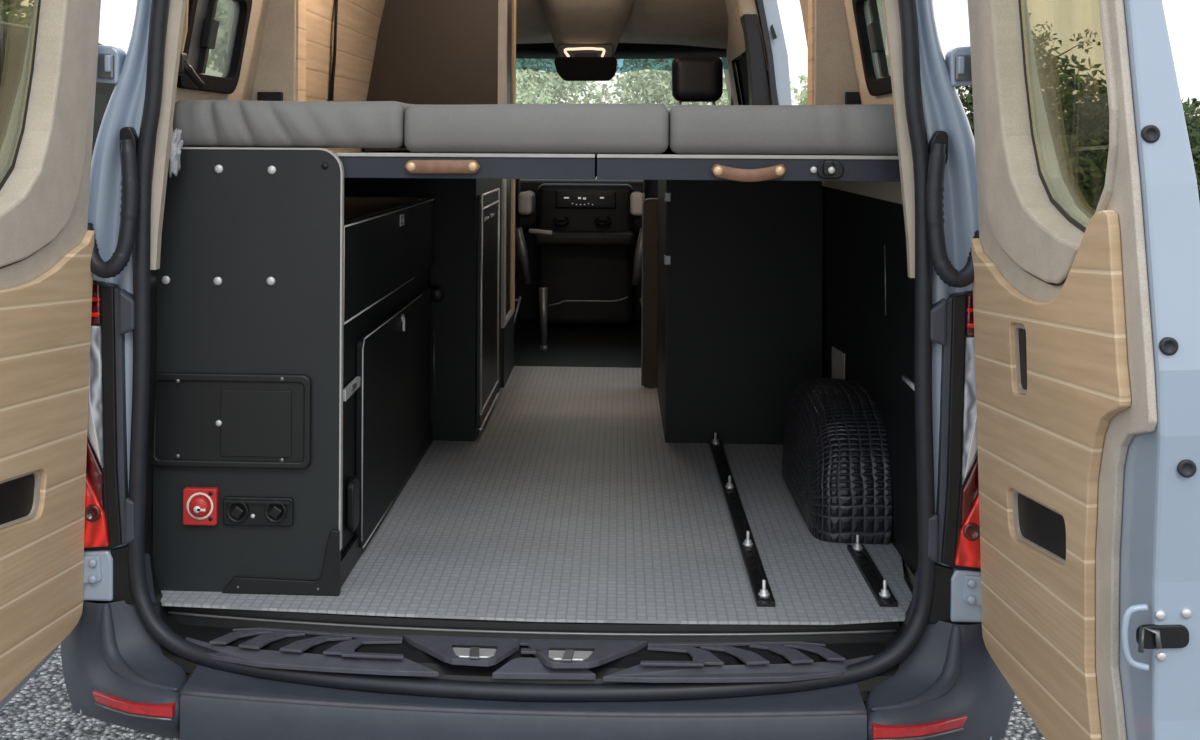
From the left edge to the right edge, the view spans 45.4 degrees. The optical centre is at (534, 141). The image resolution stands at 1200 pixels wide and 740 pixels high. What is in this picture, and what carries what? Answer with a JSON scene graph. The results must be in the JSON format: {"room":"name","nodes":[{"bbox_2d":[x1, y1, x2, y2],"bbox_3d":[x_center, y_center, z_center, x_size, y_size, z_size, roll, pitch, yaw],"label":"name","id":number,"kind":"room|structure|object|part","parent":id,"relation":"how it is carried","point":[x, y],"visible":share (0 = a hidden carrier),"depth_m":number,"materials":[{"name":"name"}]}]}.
{"room":"vehicle interior","nodes":[
{"label":"vehicle interior","id":0,"kind":"room"},
{"bbox_2d":[151,0,384,548],"bbox_3d":[-0.579,0.022,5.664,0.256,1.960,5.300,0,0,3],"label":"wall","id":1,"kind":"structure","parent":0,"point":[358,21],"depth_m":4.81,"materials":[{"name":"beige wood"}]},
{"bbox_2d":[150,0,186,269],"bbox_3d":[-0.740,-0.117,2.949,0.098,0.758,0.030,0,0,3],"label":"trim","id":2,"kind":"structure","parent":1,"relation":"attached to","point":[177,8],"depth_m":2.94,"materials":[{"name":"beige plastic"}]},
{"bbox_2d":[181,0,188,51],"bbox_3d":[-0.778,-0.315,3.178,0.024,0.266,0.012,0,0,3],"label":"trim","id":3,"kind":"structure","parent":1,"relation":"attached to","point":[185,28],"depth_m":3.17,"materials":[{"name":"brown wood"}]},
{"bbox_2d":[178,52,204,88],"bbox_3d":[-0.776,-0.143,3.163,0.048,0.109,0.092,0,0,31],"label":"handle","id":4,"kind":"object","parent":1,"relation":"attached to","point":[185,68],"visible":0.45,"depth_m":3.15,"materials":[{"name":"black plastic"}]},
{"bbox_3d":[-0.762,-0.151,3.167,0.023,0.066,0.073,0,0,34],"label":"arm","id":5,"kind":"part","parent":4,"relation":"part of","materials":[{"name":"black plastic"}]},
{"bbox_2d":[177,0,251,93],"bbox_3d":[-0.787,-0.262,3.493,0.080,0.275,0.500,0,0,3],"label":"window","id":6,"kind":"structure","parent":1,"relation":"in","point":[201,37],"depth_m":3.43,"materials":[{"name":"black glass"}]},
{"bbox_3d":[-0.796,-0.262,3.351,0.039,0.215,0.155,0,0,3],"label":"dark pane","id":7,"kind":"part","parent":6,"relation":"part of","materials":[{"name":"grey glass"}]},
{"bbox_2d":[227,0,305,147],"bbox_3d":[-0.749,-0.439,4.009,0.196,1.040,0.115,0,0,3],"label":"wall panel","id":8,"kind":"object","parent":1,"relation":"attached to","point":[281,67],"depth_m":3.95,"materials":[{"name":"beige fabric"}]},
{"bbox_2d":[257,92,282,100],"bbox_3d":[-0.729,-0.115,3.941,0.070,0.045,0.020,0,0,3],"label":"outlet box","id":9,"kind":"object","parent":1,"relation":"attached to","point":[261,96],"visible":0.64,"depth_m":3.93,"materials":[{"name":"black plastic"}]},
{"bbox_2d":[330,0,337,100],"bbox_3d":[-0.629,-0.437,4.557,0.021,0.593,0.820,0,0,-10],"label":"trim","id":10,"kind":"structure","parent":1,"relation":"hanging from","point":[336,1],"depth_m":4.83,"materials":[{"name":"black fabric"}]},
{"bbox_2d":[161,366,911,624],"bbox_3d":[0.087,0.969,4.524,1.700,0.006,3.257,0,0,3],"label":"floor","id":11,"kind":"structure","parent":0,"point":[570,502],"depth_m":3.51,"materials":[{"name":"grey plastic"}]},
{"bbox_2d":[152,147,433,595],"bbox_3d":[-0.568,0.487,3.824,0.421,0.950,1.604,0,0,3],"label":"storage cabinet","id":12,"kind":"object","parent":11,"relation":"on","point":[292,399],"visible":0.97,"depth_m":3.06,"materials":[{"name":"laminate"}]},
{"bbox_2d":[183,487,218,525],"bbox_3d":[-0.713,0.776,3.046,0.073,0.078,0.034,0,0,3],"label":"switch","id":13,"kind":"object","parent":12,"relation":"attached to","point":[200,504],"depth_m":3.04,"materials":[{"name":"red plastic"}]},
{"bbox_3d":[-0.650,0.593,3.054,0.350,0.200,0.010,0,0,3],"label":"access panel","id":14,"kind":"part","parent":12,"relation":"part of","materials":[{"name":"black laminate"}]},
{"bbox_2d":[226,502,248,522],"bbox_3d":[-0.632,0.785,3.041,0.048,0.048,0.009,0,0,3],"label":"socket","id":15,"kind":"object","parent":12,"relation":"attached to","point":[236,512],"depth_m":3.04,"materials":[{"name":"black plastic"}]},
{"bbox_3d":[-0.615,0.488,3.066,0.405,0.948,0.018,0,0,3],"label":"panel","id":16,"kind":"part","parent":12,"relation":"part of","materials":[{"name":"laminate"}]},
{"bbox_3d":[-0.593,0.599,3.043,0.153,0.141,0.004,0,0,3],"label":"hatch door","id":17,"kind":"part","parent":12,"relation":"part of","materials":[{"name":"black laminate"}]},
{"bbox_2d":[224,499,290,504],"bbox_3d":[-0.590,0.764,3.040,0.143,0.006,0.010,0,0,3],"label":"hood","id":18,"kind":"object","parent":12,"relation":"attached to","point":[226,501],"depth_m":3.04,"materials":[{"name":"black plastic"}]},
{"bbox_3d":[-0.589,0.786,3.049,0.151,0.061,0.012,0,0,3],"label":"socket panel","id":19,"kind":"part","parent":12,"relation":"part of","materials":[{"name":"black plastic"}]},
{"bbox_2d":[264,500,286,522],"bbox_3d":[-0.550,0.783,3.036,0.048,0.048,0.009,0,0,3],"label":"socket","id":20,"kind":"object","parent":12,"relation":"attached to","point":[275,511],"depth_m":3.03,"materials":[{"name":"black plastic"}]},
{"bbox_2d":[173,100,414,147],"bbox_3d":[-0.489,-0.039,3.827,0.504,0.103,1.558,0,0,3],"label":"cushion","id":21,"kind":"object","parent":12,"relation":"on","point":[202,123],"visible":0.73,"depth_m":3.06,"materials":[{"name":"grey fabric"}]},
{"bbox_2d":[347,476,358,531],"bbox_3d":[-0.409,0.814,3.222,0.016,0.115,0.074,0,0,3],"label":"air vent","id":22,"kind":"object","parent":12,"relation":"attached to","point":[352,481],"depth_m":3.19,"materials":[{"name":"black plastic"}]},
{"bbox_3d":[-0.403,0.545,3.185,0.005,0.011,0.050,0,0,3],"label":"hinge arm","id":23,"kind":"part","parent":12,"relation":"part of","materials":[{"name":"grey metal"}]},
{"bbox_3d":[-0.371,0.700,3.902,0.014,0.484,1.193,0,0,3],"label":"cupboard door","id":24,"kind":"part","parent":12,"relation":"part of","materials":[{"name":"black laminate"}]},
{"bbox_3d":[-0.360,0.212,3.884,0.003,0.030,0.064,0,0,3],"label":"lock plate","id":25,"kind":"part","parent":12,"relation":"part of","materials":[{"name":"silver metal"}]},
{"bbox_2d":[336,150,596,179],"bbox_3d":[-0.104,0.051,3.818,0.555,0.054,1.569,0,0,3],"label":"drawer","id":26,"kind":"object","parent":12,"relation":"on","point":[398,163],"visible":0.83,"depth_m":3.05,"materials":[{"name":"black laminate"}]},
{"bbox_3d":[-0.198,0.052,3.045,0.161,0.030,0.009,0,0,3],"label":"leather handle","id":27,"kind":"part","parent":26,"relation":"part of","materials":[{"name":"brown leather"}]},
{"bbox_2d":[404,104,668,153],"bbox_3d":[0.046,-0.029,3.798,0.564,0.107,1.552,0,0,3],"label":"cushion","id":28,"kind":"object","parent":26,"relation":"on","point":[476,128],"visible":1,"depth_m":3.03,"materials":[{"name":"grey fabric"}]},
{"bbox_2d":[344,178,501,440],"bbox_3d":[-0.421,0.523,5.107,0.552,0.880,1.033,0,0,3],"label":"cabinet","id":29,"kind":"object","parent":11,"relation":"on","point":[465,338],"visible":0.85,"depth_m":4.62,"materials":[{"name":"black laminate"}]},
{"bbox_3d":[-0.317,0.487,4.603,0.054,0.054,0.038,0,0,3],"label":"round knob","id":30,"kind":"part","parent":29,"relation":"part of","materials":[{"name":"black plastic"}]},
{"bbox_3d":[-0.175,0.529,4.658,0.008,0.710,0.009,0,0,3],"label":"door trim","id":31,"kind":"part","parent":29,"relation":"part of","materials":[{"name":"silver metal"}]},
{"bbox_3d":[-0.164,0.554,4.981,0.012,0.760,0.647,0,0,3],"label":"fridge door","id":32,"kind":"part","parent":29,"relation":"part of","materials":[{"name":"black metal"}]},
{"bbox_3d":[-0.158,0.934,4.980,0.008,0.009,0.647,0,0,3],"label":"door trim","id":33,"kind":"part","parent":29,"relation":"part of","materials":[{"name":"silver metal"}]},
{"bbox_3d":[-0.158,0.884,4.980,0.008,0.009,0.647,0,0,3],"label":"door trim","id":34,"kind":"part","parent":29,"relation":"part of","materials":[{"name":"silver metal"}]},
{"bbox_3d":[-0.154,0.174,4.980,0.008,0.009,0.647,0,0,3],"label":"door trim","id":35,"kind":"part","parent":29,"relation":"part of","materials":[{"name":"silver metal"}]},
{"bbox_3d":[-0.154,0.219,4.980,0.008,0.009,0.647,0,0,3],"label":"door trim","id":36,"kind":"part","parent":29,"relation":"part of","materials":[{"name":"silver metal"}]},
{"bbox_3d":[-0.137,0.529,5.303,0.008,0.710,0.009,0,0,3],"label":"door trim","id":37,"kind":"part","parent":29,"relation":"part of","materials":[{"name":"silver metal"}]},
{"bbox_2d":[365,0,515,387],"bbox_3d":[-0.378,0.033,5.903,0.557,1.860,0.560,0,0,3],"label":"tall cabinet","id":38,"kind":"object","parent":11,"relation":"on","point":[428,52],"visible":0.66,"depth_m":5.63,"materials":[{"name":"brown laminate"}]},
{"bbox_3d":[-0.130,-0.093,5.644,0.031,1.605,0.068,0,0,3],"label":"edge post","id":39,"kind":"part","parent":38,"relation":"part of","materials":[{"name":"grey metal"}]},
{"bbox_3d":[-0.120,0.718,5.882,0.031,0.023,0.550,0,0,3],"label":"edge sill","id":40,"kind":"part","parent":38,"relation":"part of","materials":[{"name":"grey metal"}]},
{"bbox_3d":[-0.111,-0.093,5.887,0.003,1.605,0.480,0,0,3],"label":"dark panel","id":41,"kind":"part","parent":38,"relation":"part of","materials":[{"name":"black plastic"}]},
{"bbox_3d":[-0.102,-0.093,6.107,0.031,1.605,0.120,0,0,3],"label":"edge post","id":42,"kind":"part","parent":38,"relation":"part of","materials":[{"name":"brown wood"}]},
{"bbox_2d":[641,193,657,387],"bbox_3d":[0.455,0.583,5.635,0.072,0.768,0.036,0,0,3],"label":"panel","id":43,"kind":"object","parent":11,"relation":"on","point":[649,205],"visible":0.89,"depth_m":5.62,"materials":[{"name":"brown laminate"}]},
{"bbox_2d":[657,180,822,444],"bbox_3d":[0.695,0.529,5.089,0.508,0.880,1.017,0,0,3],"label":"cabinet","id":44,"kind":"object","parent":11,"relation":"on","point":[740,264],"visible":0.85,"depth_m":4.59,"materials":[{"name":"black laminate"}]},
{"bbox_2d":[709,432,774,606],"bbox_3d":[0.529,0.947,3.792,0.038,0.044,1.628,0,0,3],"label":"track","id":45,"kind":"object","parent":11,"relation":"on","point":[763,596],"visible":1,"depth_m":3.53,"materials":[{"name":"black metal"}]},
{"bbox_2d":[781,378,891,543],"bbox_3d":[0.791,0.811,3.850,0.184,0.315,0.801,0,0,3],"label":"wheel arch cover","id":46,"kind":"object","parent":11,"relation":"on","point":[836,473],"visible":1,"depth_m":3.52,"materials":[{"name":"black rubber"}]},
{"bbox_2d":[847,535,897,606],"bbox_3d":[0.750,0.948,3.196,0.038,0.044,0.427,0,0,3],"label":"track","id":47,"kind":"object","parent":11,"relation":"on","point":[876,583],"visible":1,"depth_m":3.17,"materials":[{"name":"black metal"}]},
{"bbox_2d":[514,318,640,367],"bbox_3d":[0.242,1.036,7.210,1.690,0.060,2.115,0,0,3],"label":"floor","id":48,"kind":"structure","parent":0,"point":[618,346],"depth_m":7.05,"materials":[{"name":"black plastic"}]},
{"bbox_2d":[514,179,547,351],"bbox_3d":[-0.245,0.291,7.196,0.662,1.425,0.763,0,0,3],"label":"seat","id":49,"kind":"object","parent":48,"relation":"on","point":[524,201],"visible":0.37,"depth_m":6.90,"materials":[{"name":"leather"}]},
{"bbox_3d":[-0.314,0.843,7.281,0.420,0.320,0.480,0,0,3],"label":"seat","id":50,"kind":"part","parent":49,"relation":"part of","materials":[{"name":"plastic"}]},
{"bbox_3d":[-0.327,0.223,7.007,0.510,0.720,0.236,0,0,3],"label":"backrest","id":51,"kind":"part","parent":49,"relation":"part of","materials":[{"name":"leather"}]},
{"bbox_3d":[-0.105,0.872,6.864,0.048,0.260,0.117,0,0,21],"label":"slide rail","id":52,"kind":"part","parent":49,"relation":"part of","materials":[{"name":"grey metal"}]},
{"bbox_2d":[515,247,527,279],"bbox_3d":[-0.312,0.603,7.291,0.520,0.160,0.580,0,0,3],"label":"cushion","id":53,"kind":"object","parent":49,"relation":"on","point":[518,273],"depth_m":7.00,"materials":[{"name":"leather"}]},
{"bbox_3d":[-0.061,0.549,6.924,0.096,0.278,0.048,0,0,-29],"label":"lever","id":54,"kind":"part","parent":49,"relation":"part of","materials":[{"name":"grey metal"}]},
{"bbox_3d":[-0.040,0.305,7.045,0.064,0.120,0.360,0,0,3],"label":"armrest","id":55,"kind":"part","parent":49,"relation":"part of","materials":[{"name":"plastic"}]},
{"bbox_2d":[529,229,551,234],"bbox_3d":[0.028,0.451,7.181,0.117,0.033,0.023,0,0,3],"label":"grab bar","id":56,"kind":"object","parent":49,"relation":"attached to","point":[531,231],"visible":1,"depth_m":7.17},
{"bbox_2d":[520,179,642,324],"bbox_3d":[0.274,0.596,7.792,1.600,0.780,0.650,0,0,3],"label":"dashboard","id":57,"kind":"object","parent":48,"relation":"on","point":[588,253],"visible":0.7,"depth_m":7.69,"materials":[{"name":"plastic"}]},
{"bbox_2d":[534,230,633,246],"bbox_3d":[0.263,0.511,7.598,0.521,0.070,0.260,0,0,3],"label":"console shelf","id":58,"kind":"object","parent":57,"relation":"attached to","point":[559,238],"depth_m":7.48,"materials":[{"name":"plastic"}]},
{"bbox_2d":[548,296,627,306],"bbox_3d":[0.269,0.809,7.267,0.408,0.058,0.007,0,0,3],"label":"strap","id":59,"kind":"object","parent":57,"relation":"attached to","point":[627,296],"visible":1,"depth_m":7.26,"materials":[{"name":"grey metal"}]},
{"bbox_2d":[630,55,722,302],"bbox_3d":[0.763,0.296,7.136,0.578,1.425,0.763,0,0,3],"label":"seat","id":60,"kind":"object","parent":48,"relation":"on","point":[695,78],"visible":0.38,"depth_m":6.84,"materials":[{"name":"leather"}]},
{"bbox_3d":[0.499,0.308,7.013,0.064,0.120,0.360,0,0,3],"label":"armrest","id":61,"kind":"part","parent":60,"relation":"part of","materials":[{"name":"plastic"}]},
{"bbox_3d":[0.503,0.552,6.891,0.096,0.278,0.048,0,0,36],"label":"lever","id":62,"kind":"part","parent":60,"relation":"part of","materials":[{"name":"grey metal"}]},
{"bbox_3d":[0.781,0.229,6.941,0.510,0.720,0.236,0,0,3],"label":"backrest","id":63,"kind":"part","parent":60,"relation":"part of","materials":[{"name":"leather"}]},
{"bbox_2d":[517,234,641,319],"bbox_3d":[0.295,0.697,8.167,1.720,0.740,0.080,0,0,3],"label":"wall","id":64,"kind":"structure","parent":0,"point":[528,292],"depth_m":8.14,"materials":[{"name":"black plastic"}]},
{"bbox_2d":[516,0,727,48],"bbox_3d":[0.254,-0.734,7.338,1.700,0.479,1.161,0,0,3],"label":"ceiling","id":65,"kind":"structure","parent":0,"point":[701,23],"depth_m":7.49,"materials":[{"name":"beige fabric"}]},
{"bbox_2d":[541,0,632,80],"bbox_3d":[0.277,-0.651,7.309,0.545,0.664,0.822,0,0,3],"label":"console","id":66,"kind":"object","parent":65,"relation":"attached to","point":[586,34],"visible":1,"depth_m":7.43,"materials":[{"name":"beige plastic"}]},
{"bbox_2d":[557,44,612,56],"bbox_3d":[0.263,-0.458,7.538,0.297,0.119,0.060,0,0,3],"label":"lamp","id":67,"kind":"object","parent":66,"relation":"attached to","point":[564,50],"depth_m":7.50,"materials":[{"name":"black"}]},
{"bbox_2d":[554,57,616,80],"bbox_3d":[0.266,-0.384,7.523,0.332,0.130,0.090,0,0,3],"label":"mirror","id":68,"kind":"object","parent":66,"relation":"attached to","point":[568,68],"depth_m":7.48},
{"bbox_2d":[724,0,917,585],"bbox_3d":[0.874,0.030,5.578,0.256,1.960,5.300,0,0,3],"label":"wall","id":69,"kind":"structure","parent":0,"point":[868,293],"depth_m":3.68,"materials":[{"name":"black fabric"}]},
{"bbox_2d":[736,18,749,104],"bbox_3d":[1.053,0.210,7.145,0.117,1.600,2.056,0,0,5],"label":"trim","id":70,"kind":"structure","parent":69,"relation":"attached to","point":[741,63],"depth_m":7.36,"materials":[{"name":"black plastic"}]},
{"bbox_2d":[597,151,900,181],"bbox_3d":[0.506,0.056,3.776,0.661,0.056,1.581,0,0,3],"label":"drawer","id":71,"kind":"object","parent":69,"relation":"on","point":[665,165],"visible":0.91,"depth_m":3.02,"materials":[{"name":"black laminate"}]},
{"bbox_3d":[0.448,0.064,2.999,0.157,0.038,0.023,0,0,3],"label":"leather handle","id":72,"kind":"part","parent":71,"relation":"part of","materials":[{"name":"brown leather"}]},
{"bbox_2d":[666,104,897,154],"bbox_3d":[0.581,-0.027,3.765,0.504,0.108,1.554,0,0,3],"label":"cushion","id":73,"kind":"object","parent":71,"relation":"on","point":[859,129],"visible":0.85,"depth_m":3.00,"materials":[{"name":"grey fabric"}]},
{"bbox_3d":[0.614,0.055,2.994,0.022,0.032,0.014,0,0,3],"label":"latch lever","id":74,"kind":"part","parent":71,"relation":"part of","materials":[{"name":"black plastic"}]},
{"bbox_3d":[0.908,0.686,4.290,0.005,0.137,0.243,0,0,4],"label":"pale plate","id":75,"kind":"part","parent":69,"relation":"part of","materials":[{"name":"grey metal"}]},
{"bbox_2d":[807,0,885,104],"bbox_3d":[0.852,-0.430,3.914,0.196,1.040,0.115,0,0,3],"label":"wall panel","id":76,"kind":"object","parent":69,"relation":"attached to","point":[831,72],"depth_m":3.86,"materials":[{"name":"beige fabric"}]},
{"bbox_2d":[845,92,860,104],"bbox_3d":[0.866,-0.108,3.846,0.064,0.052,0.020,0,0,3],"label":"outlet box","id":77,"kind":"object","parent":69,"relation":"attached to","point":[851,98],"visible":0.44,"depth_m":3.84,"materials":[{"name":"black plastic"}]},
{"bbox_2d":[852,0,891,95],"bbox_3d":[0.827,-0.253,3.397,0.080,0.275,0.500,0,0,3],"label":"window","id":78,"kind":"structure","parent":69,"relation":"in","point":[869,32],"depth_m":3.58,"materials":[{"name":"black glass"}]},
{"bbox_2d":[882,0,914,277],"bbox_3d":[0.714,-0.109,2.863,0.098,0.758,0.030,0,0,3],"label":"trim","id":79,"kind":"structure","parent":69,"relation":"attached to","point":[890,7],"depth_m":2.85,"materials":[{"name":"beige plastic"}]},
{"label":"outside","id":80,"kind":"structure","parent":0,"visible":0},
{"bbox_2d":[0,643,1044,739],"bbox_3d":[0.535,1.668,11.959,60.000,0.001,42.000,0,0,3],"label":"gravel","id":81,"kind":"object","parent":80,"point":[41,709],"visible":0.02,"depth_m":4.11,"materials":[{"name":"grey gravel"}]},
{"bbox_2d":[0,0,33,26],"bbox_3d":[-4.907,-0.239,12.252,2.361,3.764,1.663,0,0,3],"label":"tree","id":82,"kind":"object","parent":81,"relation":"on","point":[13,7],"visible":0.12,"depth_m":11.93,"materials":[{"name":"green plant"}]},
{"bbox_2d":[0,21,115,159],"bbox_3d":[-4.062,0.450,8.526,2.015,2.388,4.200,0,0,3],"label":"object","id":83,"kind":"object","parent":81,"relation":"on","point":[13,37],"visible":0.1,"depth_m":8.64,"materials":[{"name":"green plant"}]},
{"bbox_3d":[-3.279,-0.722,8.530,0.036,0.036,3.500,0,0,3],"label":"roof rail","id":84,"kind":"part","parent":83,"relation":"part of","materials":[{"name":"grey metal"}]},
{"bbox_2d":[206,0,227,72],"bbox_3d":[-2.688,-0.036,12.983,1.871,3.381,2.062,0,0,3],"label":"tree","id":85,"kind":"object","parent":81,"relation":"on","point":[220,51],"visible":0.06,"depth_m":12.91,"materials":[{"name":"green plant"}]},
{"bbox_2d":[61,0,1014,739],"bbox_3d":[0.140,0.291,5.523,2.031,2.750,5.696,0,0,3],"label":"camper van","id":86,"kind":"object","parent":81,"relation":"on","point":[130,660],"visible":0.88,"depth_m":2.81,"materials":[{"name":"metal"}]},
{"bbox_2d":[0,0,100,709],"bbox_3d":[-0.973,0.083,2.484,0.191,1.969,0.893,0,0,5],"label":"door","id":87,"kind":"structure","parent":86,"relation":"attached to","point":[46,243],"depth_m":2.68,"materials":[{"name":"blue paint"}]},
{"bbox_3d":[-0.939,0.550,2.507,0.016,0.925,0.806,3,0,5],"label":"wood panel","id":88,"kind":"part","parent":87,"relation":"part of","materials":[{"name":"brown wood"}]},
{"bbox_3d":[-0.934,0.095,2.480,0.012,1.870,0.867,3,0,5],"label":"felt trim","id":89,"kind":"part","parent":87,"relation":"part of","materials":[{"name":"beige fabric"}]},
{"bbox_2d":[84,280,110,550],"bbox_3d":[-0.912,0.553,2.952,0.105,0.567,0.118,0,0,3],"label":"tail light","id":90,"kind":"object","parent":86,"relation":"on","point":[97,528],"depth_m":2.90,"materials":[{"name":"red plastic"}]},
{"bbox_2d":[168,127,182,177],"bbox_3d":[-0.762,0.018,3.001,0.045,0.114,0.040,0,0,3],"label":"crumpled cloth","id":91,"kind":"object","parent":86,"relation":"on","point":[174,166],"visible":0.73,"depth_m":2.99,"materials":[{"name":"white fabric"}]},
{"bbox_3d":[-0.152,1.004,2.828,0.237,0.012,0.136,0,0,3],"label":"latch plate","id":92,"kind":"part","parent":86,"relation":"part of","materials":[{"name":"grey plastic"}]},
{"bbox_3d":[-0.021,1.039,2.870,1.520,0.132,0.198,0,0,3],"label":"step sill","id":93,"kind":"part","parent":86,"relation":"part of","materials":[{"name":"black plastic"}]},
{"bbox_3d":[0.104,1.006,2.812,0.237,0.012,0.136,0,0,3],"label":"latch plate","id":94,"kind":"part","parent":86,"relation":"part of","materials":[{"name":"grey plastic"}]},
{"bbox_2d":[516,43,741,104],"bbox_3d":[0.294,-0.103,8.082,1.800,1.140,0.747,0,0,3],"label":"window","id":95,"kind":"structure","parent":86,"relation":"attached to","point":[534,56],"depth_m":7.99,"materials":[{"name":"clear glass"}]},
{"bbox_3d":[0.894,-0.623,6.038,0.087,0.188,0.140,0,0,3],"label":"pillar trim","id":96,"kind":"part","parent":86,"relation":"part of","materials":[{"name":"beige plastic"}]},
{"bbox_2d":[954,290,980,570],"bbox_3d":[0.878,0.562,2.846,0.105,0.567,0.118,0,0,3],"label":"tail light","id":97,"kind":"object","parent":86,"relation":"on","point":[967,557],"depth_m":2.80,"materials":[{"name":"red plastic"}]},
{"bbox_2d":[967,0,1199,739],"bbox_3d":[0.885,0.093,2.374,0.191,1.969,0.894,0,0,2],"label":"door","id":98,"kind":"structure","parent":86,"relation":"attached to","point":[1087,331],"depth_m":2.15,"materials":[{"name":"blue paint"}]},
{"bbox_3d":[0.850,0.559,2.401,0.016,0.925,0.806,-2,0,2],"label":"wood panel","id":99,"kind":"part","parent":98,"relation":"part of","materials":[{"name":"brown wood"}]},
{"bbox_2d":[516,69,596,178],"bbox_3d":[-0.139,-0.106,12.876,2.491,3.543,2.485,0,0,35],"label":"shrub","id":100,"kind":"object","parent":81,"relation":"on","point":[538,81],"visible":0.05,"depth_m":12.39,"materials":[{"name":"green plant"}]},
{"bbox_2d":[533,69,728,178],"bbox_3d":[0.901,-0.040,13.687,2.689,3.440,2.381,0,0,3],"label":"shrub","id":101,"kind":"object","parent":81,"relation":"on","point":[657,84],"visible":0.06,"depth_m":13.12,"materials":[{"name":"green plant"}]},
{"bbox_2d":[790,74,806,104],"bbox_3d":[1.774,0.592,9.508,1.062,2.171,1.020,0,0,3],"label":"shrub","id":102,"kind":"object","parent":81,"relation":"on","point":[803,95],"visible":0.02,"depth_m":9.54,"materials":[{"name":"green plant"}]},
{"bbox_2d":[886,55,890,75],"bbox_3d":[3.049,0.393,13.356,1.155,2.580,0.985,0,0,3],"label":"tree","id":103,"kind":"object","parent":81,"relation":"on","point":[887,56],"visible":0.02,"depth_m":13.26,"materials":[{"name":"green plant"}]},
{"bbox_2d":[955,49,1108,217],"bbox_3d":[5.218,0.349,16.517,3.098,2.772,3.383,0,0,22],"label":"tree","id":104,"kind":"object","parent":81,"relation":"on","point":[1079,172],"visible":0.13,"depth_m":15.47,"materials":[{"name":"green plant"}]},
{"bbox_2d":[1029,13,1107,124],"bbox_3d":[6.643,-0.001,18.031,2.457,3.422,2.282,0,0,3],"label":"tree","id":105,"kind":"object","parent":81,"relation":"on","point":[1042,41],"visible":0.18,"depth_m":18.14,"materials":[{"name":"green plant"}]},
{"bbox_2d":[1056,80,1199,218],"bbox_3d":[7.481,0.490,16.590,3.463,2.494,3.261,0,0,3],"label":"tree","id":106,"kind":"object","parent":81,"relation":"on","point":[1192,122],"visible":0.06,"depth_m":15.67,"materials":[{"name":"green plant"}]}
]}

